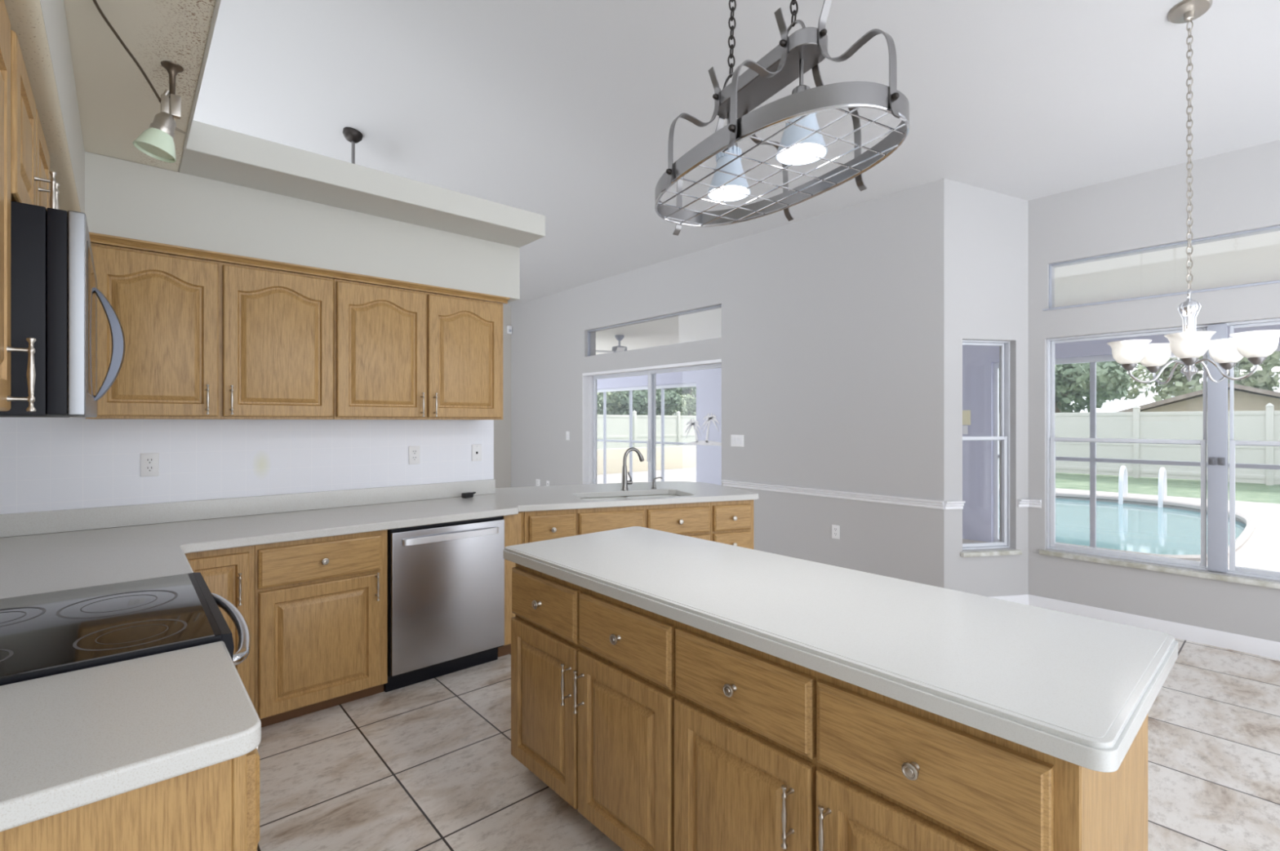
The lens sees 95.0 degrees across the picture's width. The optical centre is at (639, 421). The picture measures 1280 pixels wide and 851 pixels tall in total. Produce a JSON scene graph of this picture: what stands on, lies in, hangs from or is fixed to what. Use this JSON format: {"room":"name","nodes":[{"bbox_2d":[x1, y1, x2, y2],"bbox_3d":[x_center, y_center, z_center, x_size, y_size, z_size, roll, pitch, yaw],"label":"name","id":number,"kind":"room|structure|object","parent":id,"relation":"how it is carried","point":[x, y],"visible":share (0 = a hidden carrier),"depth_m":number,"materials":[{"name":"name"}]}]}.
{"room":"kitchen","nodes":[
{"label":"kitchen","id":0,"kind":"room"},
{"bbox_2d":[4,0,80,212],"bbox_3d":[-1.861,-0.978,1.671,0.335,0.375,2.970,0,0,-41],"label":"wall","id":1,"kind":"structure","parent":0,"point":[25,16],"depth_m":1.40,"materials":[{"name":"beige paint"}]},
{"bbox_2d":[0,0,35,412],"bbox_3d":[-1.122,-0.397,0.835,0.328,0.783,0.637,0,0,-41],"label":"upper cabinet","id":2,"kind":"object","parent":1,"relation":"attached to","point":[6,348],"visible":1,"depth_m":1.10,"materials":[{"name":"brown wood"}]},
{"bbox_2d":[10,30,59,209],"bbox_3d":[-1.585,-0.616,1.362,0.333,0.345,0.756,0,0,-41],"label":"upper cabinet","id":3,"kind":"object","parent":1,"relation":"attached to","point":[30,172],"visible":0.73,"depth_m":1.29,"materials":[{"name":"brown wood"}]},
{"bbox_2d":[0,200,125,417],"bbox_3d":[-1.538,-0.225,1.406,0.458,0.426,0.766,0,0,-41],"label":"microwave","id":4,"kind":"object","parent":3,"relation":"attached to","point":[55,292],"visible":1,"depth_m":1.20,"materials":[{"name":"black metal"}]},
{"bbox_2d":[40,0,84,213],"bbox_3d":[-1.574,-0.995,1.598,0.002,0.340,2.480,0,0,-41],"label":"soffit","id":5,"kind":"structure","parent":1,"relation":"attached to","point":[54,15],"depth_m":1.70,"materials":[{"name":"grey paint"}]},
{"bbox_2d":[63,0,216,172],"bbox_3d":[-1.249,-1.232,1.145,0.755,0.130,4.570,0,0,-41],"label":"ceiling","id":6,"kind":"structure","parent":0,"point":[117,103],"depth_m":1.91,"materials":[{"name":"beige paint"}]},
{"bbox_2d":[92,0,161,103],"bbox_3d":[-1.385,-1.099,1.500,0.097,0.130,0.886,0,0,-29],"label":"cable","id":7,"kind":"object","parent":6,"relation":"attached to","point":[95,2],"visible":1,"depth_m":1.75,"materials":[{"name":"brown metal"}]},
{"bbox_2d":[132,60,186,163],"bbox_3d":[-1.568,-1.012,1.902,0.111,0.310,0.121,0,0,14],"label":"track light","id":8,"kind":"object","parent":6,"relation":"attached to","point":[157,141],"visible":1,"depth_m":1.90,"materials":[{"name":"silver metal"}]},
{"bbox_2d":[182,0,221,149],"bbox_3d":[-0.699,-1.229,1.094,0.010,0.136,3.765,0,0,-41],"label":"trim","id":9,"kind":"structure","parent":6,"relation":"attached to","point":[217,4],"depth_m":1.92,"materials":[{"name":"grey paint"}]},
{"bbox_2d":[84,151,519,304],"bbox_3d":[-1.763,-0.993,3.413,2.120,0.345,0.490,0,0,-41],"label":"wall","id":10,"kind":"structure","parent":0,"point":[123,198],"depth_m":3.02,"materials":[{"name":"grey paint"}]},
{"bbox_2d":[178,120,545,248],"bbox_3d":[-1.537,-1.231,3.399,1.800,0.132,0.810,0,0,-41],"label":"ledge","id":11,"kind":"object","parent":10,"relation":"attached to","point":[213,153],"visible":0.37,"depth_m":2.99,"materials":[{"name":"grey paint"}]},
{"bbox_2d":[493,304,511,488],"bbox_3d":[-3.363,-0.775,8.132,3.733,4.400,0.160,0,0,-41],"label":"wall","id":12,"kind":"structure","parent":0,"point":[502,428],"depth_m":9.14,"materials":[{"name":"grey paint"}]},
{"bbox_2d":[506,325,511,334],"bbox_3d":[-2.038,-1.430,9.155,0.075,0.130,0.053,0,0,-41],"label":"sensor","id":13,"kind":"object","parent":12,"relation":"attached to","point":[508,327],"visible":1,"depth_m":9.13,"materials":[{"name":"white plastic"}]},
{"bbox_2d":[511,177,944,588],"bbox_3d":[0.188,-0.275,6.846,0.185,3.400,6.471,0,0,-41],"label":"wall","id":14,"kind":"structure","parent":0,"point":[830,348],"depth_m":5.22,"materials":[{"name":"grey paint"}]},
{"bbox_2d":[535,479,540,486],"bbox_3d":[-1.498,0.905,8.606,0.008,0.115,0.110,0,0,-41],"label":"wall outlet","id":15,"kind":"object","parent":14,"relation":"attached to","point":[537,481],"visible":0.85,"depth_m":8.61,"materials":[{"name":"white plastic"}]},
{"bbox_2d":[566,431,569,440],"bbox_3d":[-0.991,0.197,8.031,0.012,0.120,0.075,0,0,-41],"label":"light switch","id":16,"kind":"object","parent":14,"relation":"attached to","point":[567,433],"visible":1,"depth_m":8.02,"materials":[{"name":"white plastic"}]},
{"bbox_2d":[582,359,721,484],"bbox_3d":[0.120,0.393,6.918,0.191,2.065,2.453,0,0,-41],"label":"door","id":17,"kind":"structure","parent":14,"relation":"in","point":[589,380],"depth_m":7.00,"materials":[{"name":"white"}]},
{"bbox_2d":[587,305,721,356],"bbox_3d":[0.101,-1.030,6.910,0.040,0.350,2.360,0,0,-41],"label":"window","id":18,"kind":"structure","parent":14,"relation":"in","point":[717,306],"depth_m":6.96,"materials":[{"name":"grey metal"}]},
{"bbox_2d":[730,435,744,447],"bbox_3d":[0.965,0.191,5.818,0.012,0.117,0.165,0,0,-41],"label":"light switch","id":19,"kind":"object","parent":14,"relation":"attached to","point":[735,440],"visible":1,"depth_m":5.81,"materials":[{"name":"white plastic"}]},
{"bbox_2d":[721,480,944,509],"bbox_3d":[1.543,0.623,5.147,0.036,0.061,2.131,0,0,-41],"label":"trim","id":20,"kind":"structure","parent":14,"relation":"attached to","point":[922,503],"depth_m":4.96,"materials":[{"name":"white"}]},
{"bbox_2d":[831,524,839,539],"bbox_3d":[1.675,0.945,5.018,0.008,0.117,0.072,0,0,-41],"label":"wall outlet","id":21,"kind":"object","parent":14,"relation":"attached to","point":[835,529],"visible":1,"depth_m":5.01,"materials":[{"name":"white plastic"}]},
{"bbox_2d":[192,0,1279,306],"bbox_3d":[-0.229,-2.513,2.067,8.395,1.715,13.400,0,0,-41],"label":"ceiling","id":22,"kind":"structure","parent":0,"point":[564,112],"depth_m":3.80,"materials":[{"name":"white paint"}]},
{"bbox_2d":[342,127,363,164],"bbox_3d":[-2.388,-2.173,4.883,0.240,0.494,0.240,0,0,-41],"label":"ceiling fan mount","id":23,"kind":"object","parent":22,"relation":"attached to","point":[351,135],"visible":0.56,"depth_m":4.85,"materials":[{"name":"grey metal"}]},
{"bbox_2d":[654,0,909,235],"bbox_3d":[0.389,-1.581,1.865,0.552,1.698,1.017,0,0,-29],"label":"pot rack","id":24,"kind":"object","parent":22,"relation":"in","point":[802,142],"visible":1,"depth_m":1.73,"materials":[{"name":"grey metal"}]},
{"bbox_2d":[791,84,810,94],"bbox_3d":[0.473,-0.948,1.718,0.060,0.055,0.060,0,0,-29],"label":"socket","id":25,"kind":"object","parent":24,"relation":"attached to","point":[799,88],"depth_m":1.69,"materials":[{"name":"grey metal"}]},
{"bbox_2d":[1106,0,1279,384],"bbox_3d":[2.603,-1.079,2.770,0.591,1.786,0.603,0,0,-41],"label":"chandelier","id":26,"kind":"object","parent":22,"relation":"hanging from","point":[1188,345],"visible":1,"depth_m":2.78,"materials":[{"name":"silver metal"}]},
{"bbox_2d":[257,638,1279,850],"bbox_3d":[-0.506,1.485,4.158,5.860,0.120,9.900,0,0,-41],"label":"floor","id":27,"kind":"structure","parent":0,"point":[428,765],"depth_m":2.39,"materials":[{"name":"tile"}]},
{"bbox_2d":[0,572,251,686],"bbox_3d":[-1.440,0.963,1.495,0.722,0.924,0.760,0,0,-41],"label":"range","id":28,"kind":"object","parent":27,"relation":"on","point":[46,634],"visible":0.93,"depth_m":1.45,"materials":[{"name":"black glass"}]},
{"bbox_2d":[0,746,259,850],"bbox_3d":[-1.035,0.991,1.004,0.668,0.868,0.493,0,0,-41],"label":"base cabinet","id":29,"kind":"object","parent":27,"relation":"on","point":[215,807],"visible":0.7,"depth_m":0.93,"materials":[{"name":"brown wood"}]},
{"bbox_2d":[0,641,261,831],"bbox_3d":[-1.046,0.535,0.976,0.636,0.040,0.524,0,0,-41],"label":"countertop","id":30,"kind":"structure","parent":29,"relation":"on","point":[70,740],"depth_m":0.99,"materials":[{"name":"stone"}]},
{"bbox_2d":[185,545,254,707],"bbox_3d":[-2.086,0.991,2.361,0.902,0.868,1.378,0,0,-41],"label":"base cabinet","id":31,"kind":"object","parent":27,"relation":"on","point":[228,574],"visible":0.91,"depth_m":2.60,"materials":[{"name":"brown wood"}]},
{"bbox_2d":[0,481,758,599],"bbox_3d":[-0.992,0.535,3.562,4.142,0.040,1.726,0,0,-41],"label":"countertop","id":32,"kind":"structure","parent":31,"relation":"on","point":[41,563],"depth_m":2.76,"materials":[{"name":"stone"}]},
{"bbox_2d":[461,492,475,498],"bbox_3d":[-1.157,0.497,3.973,0.044,0.034,0.100,0,0,34],"label":"power adapter","id":33,"kind":"object","parent":32,"relation":"on","point":[468,495],"visible":1,"depth_m":3.94,"materials":[{"name":"black plastic"}]},
{"bbox_2d":[582,494,679,500],"bbox_3d":[-0.048,0.642,4.150,0.813,0.171,0.424,0,0,-20],"label":"sink","id":34,"kind":"object","parent":32,"relation":"in","point":[660,495],"visible":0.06,"depth_m":4.35,"materials":[{"name":"white"}]},
{"bbox_2d":[621,447,644,490],"bbox_3d":[-0.056,0.355,4.430,0.184,0.319,0.055,0,0,-20],"label":"faucet","id":35,"kind":"object","parent":32,"relation":"on","point":[625,482],"visible":1,"depth_m":4.40,"materials":[{"name":"silver metal"}]},
{"bbox_2d":[651,477,662,488],"bbox_3d":[0.128,0.470,4.507,0.086,0.088,0.040,0,0,-20],"label":"soap dispenser","id":36,"kind":"object","parent":32,"relation":"on","point":[654,479],"visible":1,"depth_m":4.49,"materials":[{"name":"silver metal"}]},
{"bbox_2d":[254,529,387,728],"bbox_3d":[-1.737,0.991,3.089,0.583,0.868,0.751,0,0,-41],"label":"base cabinet","id":37,"kind":"object","parent":27,"relation":"on","point":[321,604],"visible":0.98,"depth_m":2.82,"materials":[{"name":"brown wood"}]},
{"bbox_2d":[383,515,504,692],"bbox_3d":[-1.237,0.993,3.466,0.659,0.864,0.668,0,0,-41],"label":"dishwasher","id":38,"kind":"object","parent":27,"relation":"on","point":[446,581],"visible":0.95,"depth_m":3.22,"materials":[{"name":"silver metal"}]},
{"bbox_2d":[497,511,524,657],"bbox_3d":[-0.900,0.991,3.871,0.370,0.868,0.688,0,0,-41],"label":"base cabinet","id":39,"kind":"object","parent":27,"relation":"on","point":[513,524],"visible":0.23,"depth_m":3.52,"materials":[{"name":"brown wood"}]},
{"bbox_2d":[524,509,576,543],"bbox_3d":[-0.650,0.991,3.935,0.333,0.868,0.643,0,0,-20],"label":"base cabinet","id":40,"kind":"object","parent":27,"relation":"on","point":[539,526],"visible":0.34,"depth_m":3.67,"materials":[{"name":"brown wood"}]},
{"bbox_2d":[576,494,711,541],"bbox_3d":[-0.044,0.991,4.156,0.954,0.868,0.643,0,0,-20],"label":"base cabinet","id":41,"kind":"object","parent":27,"relation":"on","point":[692,519],"visible":0.15,"depth_m":3.92,"materials":[{"name":"brown wood"}]},
{"bbox_2d":[711,500,753,549],"bbox_3d":[0.564,0.991,4.383,0.343,0.868,0.634,0,0,-20],"label":"base cabinet","id":42,"kind":"object","parent":27,"relation":"on","point":[731,522],"visible":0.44,"depth_m":4.11,"materials":[{"name":"brown wood"}]},
{"bbox_2d":[511,563,1147,850],"bbox_3d":[0.328,0.991,1.862,0.698,0.868,1.868,0,0,-41],"label":"base cabinet","id":43,"kind":"object","parent":27,"relation":"on","point":[664,734],"visible":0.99,"depth_m":1.45,"materials":[{"name":"brown wood"}]},
{"bbox_2d":[502,526,1177,773],"bbox_3d":[0.363,0.534,1.904,0.745,0.046,1.980,0,0,-41],"label":"countertop","id":44,"kind":"structure","parent":43,"relation":"on","point":[1074,689],"depth_m":1.41,"materials":[{"name":"stone"}]},
{"bbox_2d":[597,324,1279,542],"bbox_3d":[3.569,0.100,8.494,0.200,2.850,20.000,0,0,-41],"label":"wall","id":45,"kind":"structure","parent":0,"point":[978,361],"depth_m":7.54,"materials":[{"name":"grey paint"}]},
{"bbox_2d":[597,382,696,484],"bbox_3d":[-0.628,0.390,13.233,0.050,2.270,5.340,0,0,-41],"label":"screen","id":46,"kind":"object","parent":45,"relation":"attached to","point":[631,389],"visible":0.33,"depth_m":12.72,"materials":[{"name":"white metal"}]},
{"bbox_2d":[962,410,970,434],"bbox_3d":[4.217,0.010,7.599,0.013,0.310,0.120,0,0,-41],"label":"sign","id":47,"kind":"object","parent":45,"relation":"attached to","point":[966,414],"visible":0.8,"depth_m":7.59,"materials":[{"name":"beige"}]},
{"bbox_2d":[993,343,1279,569],"bbox_3d":[7.009,0.390,4.595,0.050,2.270,7.600,0,0,-41],"label":"pool enclosure frame","id":48,"kind":"structure","parent":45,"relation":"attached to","point":[1092,360],"depth_m":6.68,"materials":[{"name":"white metal"}]},
{"bbox_2d":[962,538,987,543],"bbox_3d":[2.322,1.600,7.393,3.727,0.150,20.000,0,0,-41],"label":"floor","id":49,"kind":"structure","parent":0,"point":[964,541],"depth_m":7.46,"materials":[{"name":"grey concrete"}]},
{"bbox_2d":[597,445,696,475],"bbox_3d":[-1.333,1.165,16.907,11.200,0.720,0.300,0,0,-41],"label":"wall","id":50,"kind":"structure","parent":49,"relation":"on","point":[678,456],"depth_m":18.05,"materials":[{"name":"beige"}]},
{"bbox_2d":[944,178,1028,596],"bbox_3d":[2.604,-0.275,4.506,0.725,3.400,0.160,0,0,-11],"label":"wall","id":51,"kind":"structure","parent":0,"point":[986,232],"depth_m":4.43,"materials":[{"name":"grey paint"}]},
{"bbox_2d":[944,501,965,509],"bbox_3d":[2.339,0.623,4.357,0.150,0.061,0.036,0,0,-11],"label":"trim","id":52,"kind":"structure","parent":51,"relation":"attached to","point":[948,504],"depth_m":4.35,"materials":[{"name":"white"}]},
{"bbox_2d":[960,340,1022,557],"bbox_3d":[2.635,0.195,4.473,0.505,1.630,0.155,0,0,-11],"label":"window","id":53,"kind":"structure","parent":51,"relation":"in","point":[1005,345],"depth_m":4.53,"materials":[{"name":"white metal"}]},
{"bbox_2d":[987,594,1028,605],"bbox_3d":[2.620,1.375,4.420,0.725,0.100,0.014,0,0,-11],"label":"baseboard","id":54,"kind":"structure","parent":51,"relation":"attached to","point":[1022,599],"depth_m":4.46,"materials":[{"name":"white"}]},
{"bbox_2d":[1017,498,1030,507],"bbox_3d":[2.931,0.623,4.467,0.095,0.061,0.036,0,0,-11],"label":"trim","id":55,"kind":"structure","parent":51,"relation":"attached to","point":[1021,503],"depth_m":4.47,"materials":[{"name":"white"}]},
{"bbox_2d":[1028,139,1279,642],"bbox_3d":[4.368,-0.225,3.058,0.185,3.300,3.996,0,0,-41],"label":"wall","id":56,"kind":"structure","parent":0,"point":[1237,191],"depth_m":3.99,"materials":[{"name":"grey paint"}]},
{"bbox_2d":[1028,498,1041,508],"bbox_3d":[2.990,0.623,4.449,0.036,0.061,0.086,0,0,-41],"label":"trim","id":57,"kind":"structure","parent":56,"relation":"attached to","point":[1033,503],"depth_m":4.44,"materials":[{"name":"white"}]},
{"bbox_2d":[1028,595,1279,659],"bbox_3d":[4.260,1.375,3.029,0.014,0.100,3.896,0,0,-41],"label":"baseboard","id":58,"kind":"structure","parent":56,"relation":"attached to","point":[1266,648],"depth_m":3.85,"materials":[{"name":"white"}]},
{"bbox_2d":[1039,318,1279,589],"bbox_3d":[3.692,0.186,3.751,0.160,1.627,1.909,0,0,-41],"label":"window","id":59,"kind":"structure","parent":56,"relation":"in","point":[1217,393],"depth_m":3.77,"materials":[{"name":"white metal"}]},
{"bbox_2d":[1042,225,1279,311],"bbox_3d":[3.734,-1.009,3.701,0.112,0.352,2.000,0,0,-41],"label":"window","id":60,"kind":"structure","parent":56,"relation":"in","point":[1278,226],"depth_m":3.94,"materials":[{"name":"grey metal"}]},
{"bbox_3d":[-2.011,0.130,3.441,2.455,2.590,0.120,0,0,-41],"label":"wall","id":61,"kind":"structure","parent":0,"visible":0},
{"bbox_2d":[0,417,493,514],"bbox_3d":[-1.969,0.247,3.392,2.453,0.535,0.008,0,0,-41],"label":"wall","id":62,"kind":"structure","parent":61,"relation":"attached to","point":[71,463],"depth_m":3.14,"materials":[{"name":"paint"}]},
{"bbox_2d":[140,453,159,476],"bbox_3d":[-2.462,0.218,2.945,0.072,0.117,0.008,0,0,-41],"label":"wall outlet","id":63,"kind":"object","parent":62,"relation":"attached to","point":[149,463],"visible":1,"depth_m":2.94,"materials":[{"name":"white plastic"}]},
{"bbox_2d":[145,457,154,472],"bbox_3d":[-2.461,0.218,2.943,0.034,0.074,0.002,0,0,-41],"label":"socket","id":64,"kind":"object","parent":63,"relation":"attached to","point":[149,462],"depth_m":2.94,"materials":[{"name":"white plastic"}]},
{"bbox_2d":[84,243,333,419],"bbox_3d":[-2.129,-0.396,2.973,0.984,0.768,0.398,0,0,-41],"label":"upper cabinet","id":65,"kind":"object","parent":62,"relation":"attached to","point":[205,340],"visible":0.98,"depth_m":2.82,"materials":[{"name":"brown wood"}]},
{"bbox_2d":[0,479,495,537],"bbox_3d":[-1.958,0.464,3.381,2.455,0.101,0.021,0,0,-41],"label":"backsplash slab","id":66,"kind":"structure","parent":62,"relation":"attached to","point":[81,519],"depth_m":3.12,"materials":[{"name":"stone"}]},
{"bbox_2d":[408,446,419,464],"bbox_3d":[-1.470,0.220,3.822,0.072,0.117,0.008,0,0,-41],"label":"wall outlet","id":67,"kind":"object","parent":62,"relation":"attached to","point":[414,451],"visible":1,"depth_m":3.82,"materials":[{"name":"white plastic"}]},
{"bbox_2d":[412,449,417,461],"bbox_3d":[-1.469,0.220,3.821,0.034,0.074,0.002,0,0,-41],"label":"socket","id":68,"kind":"object","parent":67,"relation":"attached to","point":[414,451],"depth_m":3.82,"materials":[{"name":"white plastic"}]},
{"bbox_2d":[333,279,502,420],"bbox_3d":[-1.376,-0.396,3.639,1.022,0.768,0.398,0,0,-41],"label":"upper cabinet","id":69,"kind":"object","parent":62,"relation":"attached to","point":[399,353],"visible":0.99,"depth_m":3.47,"materials":[{"name":"brown wood"}]},
{"bbox_2d":[88,231,510,303],"bbox_3d":[-1.633,-0.799,3.207,2.038,0.036,0.036,0,0,-41],"label":"crown molding","id":70,"kind":"structure","parent":69,"relation":"attached to","point":[99,238],"depth_m":3.00,"materials":[{"name":"brown wood"}]},
{"bbox_2d":[471,444,481,461],"bbox_3d":[-1.144,0.219,4.111,0.072,0.117,0.008,0,0,-41],"label":"cable jack","id":71,"kind":"object","parent":62,"relation":"attached to","point":[476,449],"visible":1,"depth_m":4.11,"materials":[{"name":"white plastic"}]},
{"label":"outside","id":72,"kind":"structure","parent":0,"visible":0},
{"bbox_2d":[595,231,1279,355],"bbox_3d":[2.345,-1.375,7.412,3.767,0.100,20.000,0,0,-41],"label":"ceiling","id":73,"kind":"structure","parent":72,"point":[1254,259],"depth_m":5.40,"materials":[{"name":"white paint"}]},
{"bbox_2d":[595,334,626,355],"bbox_3d":[-0.341,-1.170,9.067,1.180,0.310,1.124,0,0,-41],"label":"fan","id":74,"kind":"object","parent":73,"relation":"hanging from","point":[617,348],"visible":0.46,"depth_m":8.96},
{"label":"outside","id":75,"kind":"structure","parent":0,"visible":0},
{"bbox_2d":[1055,472,1279,504],"bbox_3d":[20.662,1.690,24.941,56.000,0.270,70.000,0,0,-41],"label":"lawn","id":76,"kind":"structure","parent":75,"point":[1246,492],"depth_m":13.81,"materials":[{"name":"green plant"}]},
{"bbox_2d":[597,391,622,414],"bbox_3d":[-2.872,-0.406,26.107,3.926,3.936,6.249,0,0,28],"label":"tree","id":77,"kind":"object","parent":76,"relation":"on","point":[600,408],"visible":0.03,"depth_m":27.64,"materials":[{"name":"green plant"}]},
{"bbox_2d":[597,388,684,415],"bbox_3d":[-0.018,-0.207,29.142,4.450,3.539,5.132,0,0,-1],"label":"tree","id":78,"kind":"object","parent":76,"relation":"on","point":[640,397],"visible":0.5,"depth_m":27.43,"materials":[{"name":"green plant"}]},
{"bbox_2d":[597,410,696,448],"bbox_3d":[-3.102,0.555,21.550,18.060,2.020,0.160,0,0,-41],"label":"vinyl fence","id":79,"kind":"object","parent":76,"relation":"on","point":[617,426],"visible":0.15,"depth_m":24.30,"materials":[{"name":"grey plastic"}]},
{"bbox_2d":[657,386,696,415],"bbox_3d":[3.081,-0.529,31.022,4.171,4.182,6.640,0,0,35],"label":"tree","id":80,"kind":"object","parent":76,"relation":"on","point":[689,406],"visible":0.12,"depth_m":30.80,"materials":[{"name":"green plant"}]},
{"bbox_2d":[664,386,696,415],"bbox_3d":[3.618,-1.293,42.101,6.282,5.716,7.245,0,0,-31],"label":"tree","id":81,"kind":"object","parent":76,"relation":"on","point":[687,390],"visible":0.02,"depth_m":41.74,"materials":[{"name":"green plant"}]},
{"bbox_2d":[1054,361,1136,413],"bbox_3d":[14.833,-0.509,21.108,5.736,4.145,4.973,0,0,-25],"label":"tree","id":82,"kind":"object","parent":76,"relation":"on","point":[1072,381],"visible":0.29,"depth_m":19.20,"materials":[{"name":"green plant"}]},
{"bbox_2d":[1061,361,1131,413],"bbox_3d":[22.767,-1.400,33.189,7.849,5.932,6.805,0,0,37],"label":"tree","id":83,"kind":"object","parent":76,"relation":"on","point":[1103,363],"visible":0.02,"depth_m":31.32,"materials":[{"name":"green plant"}]},
{"bbox_2d":[1054,403,1279,485],"bbox_3d":[13.713,0.555,16.195,0.160,2.020,30.260,0,0,-41],"label":"vinyl fence","id":84,"kind":"object","parent":76,"relation":"on","point":[1253,425],"visible":0.23,"depth_m":15.81,"materials":[{"name":"grey plastic"}]},
{"bbox_2d":[1116,351,1279,401],"bbox_3d":[28.482,-2.024,30.046,6.625,7.181,10.545,0,0,-6],"label":"tree","id":85,"kind":"object","parent":76,"relation":"on","point":[1262,379],"visible":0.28,"depth_m":28.78,"materials":[{"name":"green plant"}]},
{"bbox_2d":[1117,382,1279,412],"bbox_3d":[22.848,0.095,22.469,6.800,2.860,6.300,0,0,-41],"label":"house","id":86,"kind":"structure","parent":76,"relation":"on","point":[1246,398],"depth_m":20.64,"materials":[{"name":"beige paint"}]},
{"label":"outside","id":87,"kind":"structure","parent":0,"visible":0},
{"bbox_2d":[597,467,1279,572],"bbox_3d":[9.215,1.585,8.147,7.800,0.120,28.000,0,0,-41],"label":"pool deck","id":88,"kind":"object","parent":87,"point":[1261,551],"visible":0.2,"depth_m":9.70,"materials":[{"name":"grey concrete"}]},
{"bbox_2d":[1118,466,1166,507],"bbox_3d":[9.656,1.494,11.273,0.561,1.263,0.650,0,0,-41],"label":"pool ladder","id":89,"kind":"object","parent":88,"relation":"attached to","point":[1122,478],"visible":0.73,"depth_m":11.20,"materials":[{"name":"white"}]},
{"bbox_2d":[1055,497,1246,555],"bbox_3d":[6.172,1.960,10.595,6.218,0.730,6.701,0,0,-41],"label":"swimming pool","id":90,"kind":"object","parent":88,"relation":"in","point":[1133,527],"visible":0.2,"depth_m":8.82,"materials":[{"name":"teal liquid"}]},
{"bbox_2d":[1055,492,1255,560],"bbox_3d":[6.172,1.520,10.595,6.305,0.100,6.788,0,0,-41],"label":"pool coping","id":91,"kind":"object","parent":90,"relation":"on","point":[1240,541],"visible":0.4,"depth_m":9.39,"materials":[{"name":"grey concrete"}]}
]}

